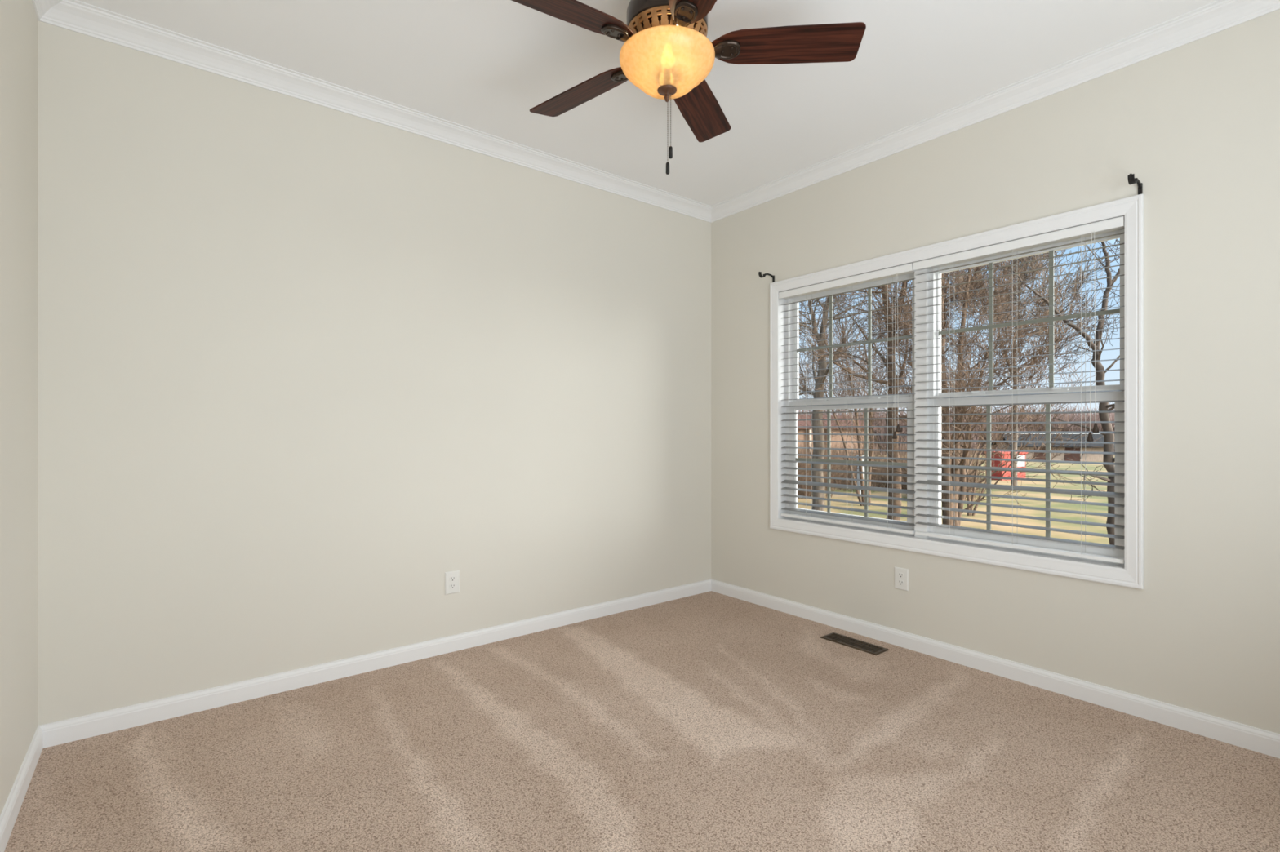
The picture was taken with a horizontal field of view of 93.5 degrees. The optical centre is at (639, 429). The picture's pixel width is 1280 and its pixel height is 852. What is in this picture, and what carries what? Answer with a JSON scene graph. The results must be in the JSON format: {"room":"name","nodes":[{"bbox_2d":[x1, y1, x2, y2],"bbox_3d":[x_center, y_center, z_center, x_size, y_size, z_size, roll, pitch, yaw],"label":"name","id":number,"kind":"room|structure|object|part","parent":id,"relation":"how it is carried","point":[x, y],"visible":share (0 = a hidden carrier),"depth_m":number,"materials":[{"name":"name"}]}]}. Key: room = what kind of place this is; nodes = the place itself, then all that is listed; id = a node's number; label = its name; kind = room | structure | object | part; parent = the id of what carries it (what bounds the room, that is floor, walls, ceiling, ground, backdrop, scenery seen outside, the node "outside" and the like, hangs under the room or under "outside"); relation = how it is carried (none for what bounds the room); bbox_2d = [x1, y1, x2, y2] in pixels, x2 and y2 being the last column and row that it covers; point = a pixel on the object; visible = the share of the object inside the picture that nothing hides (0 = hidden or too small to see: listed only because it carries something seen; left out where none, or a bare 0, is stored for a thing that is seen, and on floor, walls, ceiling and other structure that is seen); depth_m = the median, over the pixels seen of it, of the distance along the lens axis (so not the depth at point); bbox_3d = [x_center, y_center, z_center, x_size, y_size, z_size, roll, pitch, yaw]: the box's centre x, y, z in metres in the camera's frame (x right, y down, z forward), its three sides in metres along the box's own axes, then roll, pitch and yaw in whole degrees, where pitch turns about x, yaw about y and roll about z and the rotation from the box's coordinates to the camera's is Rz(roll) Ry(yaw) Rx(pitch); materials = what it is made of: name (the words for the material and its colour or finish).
{"room":"empty bedroom","nodes":[
{"label":"empty bedroom","id":0,"kind":"room"},
{"bbox_2d":[0,0,38,815],"bbox_3d":[-0.980,-0.176,0.545,0.150,2.772,4.073,0,0,-38],"label":"wall","id":1,"kind":"structure","parent":0,"point":[19,22],"depth_m":1.87,"materials":[{"name":"beige paint"}]},
{"bbox_2d":[0,725,43,851],"bbox_3d":[-0.916,1.119,0.596,0.014,0.082,4.073,0,0,-38],"label":"baseboard","id":2,"kind":"structure","parent":1,"relation":"attached to","point":[8,817],"depth_m":1.84,"materials":[{"name":"white paint"}]},
{"bbox_2d":[31,0,62,20],"bbox_3d":[-0.889,-1.524,0.618,0.084,0.077,4.073,0,0,-38],"label":"crown molding","id":3,"kind":"structure","parent":1,"relation":"attached to","point":[41,7],"depth_m":2.15,"materials":[{"name":"white paint"}]},
{"bbox_2d":[38,21,711,725],"bbox_3d":[-0.884,-0.176,3.317,3.747,2.772,0.150,0,0,-38],"label":"wall","id":4,"kind":"structure","parent":0,"point":[304,366],"depth_m":2.74,"materials":[{"name":"beige paint"}]},
{"bbox_2d":[38,0,711,222],"bbox_3d":[-0.811,-1.524,3.226,3.447,0.077,0.084,0,0,-38],"label":"crown molding","id":5,"kind":"structure","parent":4,"relation":"attached to","point":[76,15],"depth_m":2.75,"materials":[{"name":"white paint"}]},
{"bbox_2d":[39,579,711,748],"bbox_3d":[-0.833,1.119,3.253,3.447,0.082,0.014,0,0,-38],"label":"baseboard","id":6,"kind":"structure","parent":4,"relation":"attached to","point":[57,733],"depth_m":2.76,"materials":[{"name":"white paint"}]},
{"bbox_2d":[444,570,459,595],"bbox_3d":[-0.979,0.801,3.140,0.076,0.116,0.009,0,0,-38],"label":"wall outlet","id":7,"kind":"object","parent":4,"relation":"attached to","point":[451,578],"visible":1,"depth_m":3.14,"materials":[{"name":"white plastic"}]},
{"bbox_2d":[449,583,455,589],"bbox_3d":[-0.977,0.821,3.138,0.033,0.027,0.003,0,0,-38],"label":"receptacle","id":8,"kind":"object","parent":7,"relation":"attached to","point":[452,586],"depth_m":3.14,"materials":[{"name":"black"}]},
{"bbox_2d":[449,576,455,582],"bbox_3d":[-0.977,0.781,3.138,0.033,0.027,0.003,0,0,-38],"label":"receptacle","id":9,"kind":"object","parent":7,"relation":"attached to","point":[452,579],"depth_m":3.14,"materials":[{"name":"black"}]},
{"bbox_2d":[4,591,1279,851],"bbox_3d":[0.429,1.160,1.663,3.447,0.001,4.073,0,0,-38],"label":"floor","id":10,"kind":"structure","parent":0,"point":[708,722],"depth_m":2.09,"materials":[{"name":"beige carpet"}]},
{"bbox_2d":[820,632,888,655],"bbox_3d":[1.154,1.154,3.253,0.128,0.011,0.338,0,0,-38],"label":"floor vent","id":11,"kind":"object","parent":10,"relation":"in","point":[848,642],"visible":1,"depth_m":3.24,"materials":[{"name":"brown metal"}]},
{"bbox_2d":[78,0,1217,205],"bbox_3d":[0.429,-1.622,1.663,3.747,0.120,4.373,0,0,-38],"label":"ceiling","id":12,"kind":"structure","parent":0,"point":[482,65],"depth_m":2.57,"materials":[{"name":"white paint"}]},
{"bbox_2d":[511,0,866,174],"bbox_3d":[0.061,-1.217,2.074,1.254,0.688,1.272,0,0,-38],"label":"ceiling fan","id":13,"kind":"object","parent":12,"relation":"hanging from","point":[667,52],"visible":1,"depth_m":2.02,"materials":[{"name":"brown wood"}]},
{"bbox_3d":[-0.247,-1.309,1.865,0.505,0.006,0.153,0,14,-32],"label":"blade","id":14,"kind":"part","parent":13,"relation":"part of","materials":[{"name":"brown wood"}]},
{"bbox_3d":[-0.215,-1.309,2.337,0.505,0.006,0.153,0,14,40],"label":"blade","id":15,"kind":"part","parent":13,"relation":"part of","materials":[{"name":"brown wood"}]},
{"bbox_3d":[-0.023,-1.310,2.006,0.095,0.047,0.060,0,14,-32],"label":"blade arm","id":16,"kind":"part","parent":13,"relation":"part of","materials":[{"name":"brown metal"}]},
{"bbox_3d":[0.094,-1.231,2.080,0.329,0.120,0.329,0,0,-38],"label":"lamp shade","id":17,"kind":"part","parent":13,"relation":"part of","materials":[{"name":"orange glass"}]},
{"bbox_3d":[0.095,-1.042,2.060,0.004,0.260,0.003,0,0,-38],"label":"pull chain","id":18,"kind":"part","parent":13,"relation":"part of","materials":[{"name":"grey metal"}]},
{"bbox_3d":[0.106,-1.072,2.074,0.004,0.199,0.003,0,0,-38],"label":"pull chain","id":19,"kind":"part","parent":13,"relation":"part of","materials":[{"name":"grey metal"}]},
{"bbox_3d":[0.128,-1.310,1.946,0.060,0.047,0.095,14,-3,-14],"label":"blade arm","id":20,"kind":"part","parent":13,"relation":"part of","materials":[{"name":"brown metal"}]},
{"bbox_3d":[0.192,-1.309,1.690,0.153,0.006,0.505,14,-3,-14],"label":"blade","id":21,"kind":"part","parent":13,"relation":"part of","materials":[{"name":"brown wood"}]},
{"bbox_3d":[0.243,-1.309,2.453,0.153,0.006,0.505,-15,-5,21],"label":"blade","id":22,"kind":"part","parent":13,"relation":"part of","materials":[{"name":"brown wood"}]},
{"bbox_3d":[0.231,-1.310,2.071,0.095,0.047,0.060,0,-14,4],"label":"blade arm","id":23,"kind":"part","parent":13,"relation":"part of","materials":[{"name":"brown metal"}]},
{"bbox_3d":[0.495,-1.309,2.053,0.505,0.006,0.153,0,-13,4],"label":"blade","id":24,"kind":"part","parent":13,"relation":"part of","materials":[{"name":"brown wood"}]},
{"bbox_2d":[711,8,1279,733],"bbox_3d":[1.837,-0.176,2.781,0.150,2.772,4.073,0,0,-38],"label":"wall","id":25,"kind":"structure","parent":0,"point":[1197,122],"depth_m":2.42,"materials":[{"name":"beige paint"}]},
{"bbox_2d":[758,271,774,282],"bbox_3d":[0.809,-0.972,3.843,0.143,0.052,0.020,0,0,-38],"label":"curtain bracket","id":26,"kind":"object","parent":25,"relation":"attached to","point":[759,273],"visible":1,"depth_m":3.84,"materials":[{"name":"black metal"}]},
{"bbox_2d":[786,272,914,535],"bbox_3d":[1.246,-0.153,3.584,0.089,1.450,0.866,0,0,-38],"label":"window","id":27,"kind":"structure","parent":25,"relation":"in","point":[908,397],"depth_m":3.60,"materials":[{"name":"white plastic"}]},
{"bbox_3d":[1.228,0.192,3.569,0.030,0.732,0.822,0,0,-38],"label":"sash","id":28,"kind":"part","parent":27,"relation":"part of","materials":[{"name":"white plastic"}]},
{"bbox_3d":[1.256,-0.499,3.591,0.030,0.718,0.822,0,0,-38],"label":"sash","id":29,"kind":"part","parent":27,"relation":"part of","materials":[{"name":"white plastic"}]},
{"bbox_2d":[894,566,908,591],"bbox_3d":[1.394,0.800,3.212,0.009,0.116,0.076,0,0,-38],"label":"wall outlet","id":30,"kind":"object","parent":25,"relation":"attached to","point":[901,575],"visible":1,"depth_m":3.21,"materials":[{"name":"white plastic"}]},
{"bbox_2d":[897,580,903,585],"bbox_3d":[1.392,0.820,3.211,0.003,0.027,0.033,0,0,-38],"label":"receptacle","id":31,"kind":"object","parent":30,"relation":"attached to","point":[900,582],"depth_m":3.21,"materials":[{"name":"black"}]},
{"bbox_2d":[897,573,903,578],"bbox_3d":[1.392,0.780,3.211,0.003,0.027,0.033,0,0,-38],"label":"receptacle","id":32,"kind":"object","parent":30,"relation":"attached to","point":[900,575],"depth_m":3.21,"materials":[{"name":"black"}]},
{"bbox_2d":[769,193,1143,589],"bbox_3d":[1.493,-0.150,3.204,0.174,1.587,1.890,0,0,-38],"label":"window","id":33,"kind":"structure","parent":25,"relation":"in","point":[1103,396],"depth_m":2.87,"materials":[{"name":"white plastic"}]},
{"bbox_2d":[778,262,915,534],"bbox_3d":[1.179,-0.160,3.522,0.085,1.430,0.872,0,0,-38],"label":"window blind","id":34,"kind":"object","parent":33,"relation":"attached to","point":[907,268],"visible":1,"depth_m":3.47,"materials":[{"name":"white plastic"}]},
{"bbox_3d":[1.043,-0.149,3.716,0.057,1.381,0.002,0,0,-38],"label":"ladder cord","id":35,"kind":"part","parent":34,"relation":"part of","materials":[{"name":"white fabric"}]},
{"bbox_3d":[1.190,0.547,3.531,0.050,0.016,0.866,0,0,-38],"label":"rail","id":36,"kind":"part","parent":34,"relation":"part of","materials":[{"name":"white plastic"}]},
{"bbox_3d":[1.218,-0.149,3.496,0.057,1.381,0.002,0,0,-38],"label":"ladder cord","id":37,"kind":"part","parent":34,"relation":"part of","materials":[{"name":"white fabric"}]},
{"bbox_3d":[1.371,-0.412,3.232,0.007,0.852,0.002,0,0,40],"label":"lift cord","id":38,"kind":"part","parent":34,"relation":"part of","materials":[{"name":"white fabric"}]},
{"bbox_3d":[1.379,-0.431,3.220,0.003,0.814,0.007,0,0,-26],"label":"lift cord","id":39,"kind":"part","parent":34,"relation":"part of","materials":[{"name":"white fabric"}]},
{"bbox_2d":[913,216,1124,564],"bbox_3d":[1.728,-0.160,2.830,0.085,1.430,0.883,0,0,-38],"label":"window blind","id":40,"kind":"object","parent":33,"relation":"attached to","point":[1118,223],"visible":0.9,"depth_m":2.74,"materials":[{"name":"white plastic"}]},
{"bbox_3d":[1.755,-0.149,2.819,0.057,1.381,0.002,0,0,-38],"label":"ladder cord","id":41,"kind":"part","parent":40,"relation":"part of","materials":[{"name":"white fabric"}]},
{"bbox_3d":[1.740,0.547,2.839,0.050,0.016,0.877,0,0,-38],"label":"rail","id":42,"kind":"part","parent":40,"relation":"part of","materials":[{"name":"white plastic"}]},
{"bbox_3d":[1.922,-0.149,2.609,0.057,1.381,0.002,0,0,-38],"label":"ladder cord","id":43,"kind":"part","parent":40,"relation":"part of","materials":[{"name":"white fabric"}]},
{"bbox_3d":[1.911,-0.412,2.551,0.007,0.852,0.002,0,0,40],"label":"lift cord","id":44,"kind":"part","parent":40,"relation":"part of","materials":[{"name":"white fabric"}]},
{"bbox_3d":[1.920,-0.431,2.540,0.003,0.814,0.007,0,0,-26],"label":"lift cord","id":45,"kind":"part","parent":40,"relation":"part of","materials":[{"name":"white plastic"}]},
{"bbox_3d":[1.798,0.192,2.851,0.030,0.732,0.794,0,0,-38],"label":"sash","id":46,"kind":"part","parent":33,"relation":"part of","materials":[{"name":"white plastic"}]},
{"bbox_3d":[1.826,-0.499,2.873,0.030,0.718,0.794,0,0,-38],"label":"sash","id":47,"kind":"part","parent":33,"relation":"part of","materials":[{"name":"white plastic"}]},
{"bbox_2d":[711,0,1279,222],"bbox_3d":[1.746,-1.524,2.708,0.084,0.077,4.073,0,0,-38],"label":"crown molding","id":48,"kind":"structure","parent":25,"relation":"attached to","point":[1218,15],"depth_m":2.71,"materials":[{"name":"white paint"}]},
{"bbox_2d":[711,578,1279,759],"bbox_3d":[1.773,1.119,2.730,0.014,0.082,4.073,0,0,-38],"label":"baseboard","id":49,"kind":"structure","parent":25,"relation":"attached to","point":[1242,735],"depth_m":2.69,"materials":[{"name":"white paint"}]},
{"bbox_2d":[1127,173,1142,195],"bbox_3d":[1.965,-0.972,2.386,0.143,0.052,0.020,0,0,-38],"label":"curtain bracket","id":50,"kind":"object","parent":25,"relation":"attached to","point":[1131,180],"visible":1,"depth_m":2.37,"materials":[{"name":"black metal"}]},
{"bbox_3d":[1.981,-0.986,2.399,0.096,0.025,0.014,0,0,-38],"label":"arm","id":51,"kind":"part","parent":50,"relation":"part of","materials":[{"name":"black metal"}]},
{"bbox_3d":[2.018,-0.969,2.429,0.007,0.046,0.014,0,0,-38],"label":"wall plate","id":52,"kind":"part","parent":50,"relation":"part of","materials":[{"name":"black metal"}]},
{"label":"outside","id":53,"kind":"structure","parent":0,"visible":0},
{"bbox_2d":[797,454,1115,544],"bbox_3d":[12.197,4.864,120.737,162.000,6.468,234.000,0,0,-38],"label":"ground","id":54,"kind":"structure","parent":53,"point":[1060,466],"depth_m":14.74,"materials":[{"name":"green plant"}]},
{"bbox_2d":[797,415,880,459],"bbox_3d":[13.271,0.856,48.687,9.622,3.958,6.800,0,0,-26],"label":"house","id":55,"kind":"structure","parent":54,"relation":"on","point":[800,430],"depth_m":46.43,"materials":[{"name":"brown brick"}]},
{"bbox_3d":[12.609,1.395,44.734,0.200,2.881,0.200,0,0,-26],"label":"porch post","id":56,"kind":"part","parent":55,"relation":"part of","materials":[{"name":"white wood"}]},
{"bbox_2d":[798,283,911,511],"bbox_3d":[3.597,-1.756,12.313,4.933,7.364,5.075,0,0,-38],"label":"bare tree","id":57,"kind":"object","parent":54,"relation":"on","point":[823,365],"visible":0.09,"depth_m":11.93,"materials":[{"name":"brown plant"}]},
{"bbox_2d":[857,455,864,494],"bbox_3d":[6.693,1.400,18.124,0.264,1.230,0.290,0,0,0],"label":"utility box","id":58,"kind":"object","parent":54,"relation":"on","point":[858,474],"visible":0.18,"depth_m":18.07,"materials":[{"name":"grey metal"}]},
{"bbox_2d":[798,281,955,506],"bbox_3d":[5.753,-1.267,15.250,5.066,6.476,4.824,0,0,-38],"label":"bare shrub","id":59,"kind":"object","parent":54,"relation":"on","point":[860,370],"visible":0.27,"depth_m":14.98,"materials":[{"name":"brown plant"}]},
{"bbox_2d":[797,429,999,502],"bbox_3d":[9.120,1.068,23.202,9.334,2.539,16.198,0,0,13],"label":"dry brush","id":60,"kind":"object","parent":54,"relation":"on","point":[877,477],"visible":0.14,"depth_m":20.05,"materials":[{"name":"brown plant"}]},
{"bbox_2d":[798,258,1022,520],"bbox_3d":[4.392,-1.490,11.286,5.145,6.677,4.689,0,0,-6],"label":"bare tree","id":61,"kind":"object","parent":54,"relation":"on","point":[888,422],"visible":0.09,"depth_m":10.93,"materials":[{"name":"brown plant"}]},
{"bbox_2d":[797,403,1115,455],"bbox_3d":[49.769,-0.682,100.413,84.083,10.624,62.028,0,0,-38],"label":"woods","id":62,"kind":"object","parent":54,"relation":"on","point":[1094,417],"visible":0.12,"depth_m":86.76,"materials":[{"name":"brown plant"}]},
{"bbox_2d":[808,249,1119,526],"bbox_3d":[5.344,-1.252,9.973,4.326,6.213,4.598,0,0,-29],"label":"bare tree","id":63,"kind":"object","parent":54,"relation":"on","point":[961,366],"visible":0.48,"depth_m":9.76,"materials":[{"name":"brown plant"}]},
{"bbox_2d":[848,244,1112,491],"bbox_3d":[11.363,-2.495,20.029,7.123,9.217,6.718,0,0,-34],"label":"bare tree","id":64,"kind":"object","parent":54,"relation":"on","point":[1042,256],"visible":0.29,"depth_m":19.26,"materials":[{"name":"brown plant"}]},
{"bbox_2d":[941,406,1038,515],"bbox_3d":[7.293,0.540,12.905,2.062,2.757,1.584,0,0,32],"label":"bare shrub","id":65,"kind":"object","parent":54,"relation":"on","point":[967,480],"visible":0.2,"depth_m":12.98,"materials":[{"name":"brown plant"}]},
{"bbox_2d":[984,451,1027,480],"bbox_3d":[15.511,1.575,25.541,1.232,1.229,1.020,0,0,-10],"label":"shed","id":66,"kind":"object","parent":54,"relation":"on","point":[999,474],"visible":0.29,"depth_m":25.14,"materials":[{"name":"red wood"}]},
{"bbox_3d":[15.831,1.325,25.136,0.532,0.489,0.030,0,0,-10],"label":"sign panel","id":67,"kind":"part","parent":66,"relation":"part of","materials":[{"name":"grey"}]},
{"bbox_2d":[953,238,1119,545],"bbox_3d":[6.077,-0.851,7.997,3.188,5.374,2.696,0,0,-11],"label":"bare tree","id":68,"kind":"object","parent":54,"relation":"on","point":[1103,406],"visible":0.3,"depth_m":7.98,"materials":[{"name":"brown plant"}]},
{"bbox_2d":[991,433,1115,461],"bbox_3d":[39.104,1.711,57.408,8.405,2.948,6.000,0,0,15],"label":"shed","id":69,"kind":"object","parent":54,"relation":"on","point":[1089,457],"visible":0.32,"depth_m":55.19,"materials":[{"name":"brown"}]},
{"bbox_3d":[36.975,2.385,55.381,1.200,1.400,0.070,0,0,15],"label":"shed door","id":70,"kind":"part","parent":69,"relation":"part of","materials":[{"name":"brown"}]},
{"bbox_3d":[39.323,2.385,54.741,1.200,1.400,0.070,0,0,15],"label":"shed door","id":71,"kind":"part","parent":69,"relation":"part of","materials":[{"name":"brown"}]}
]}

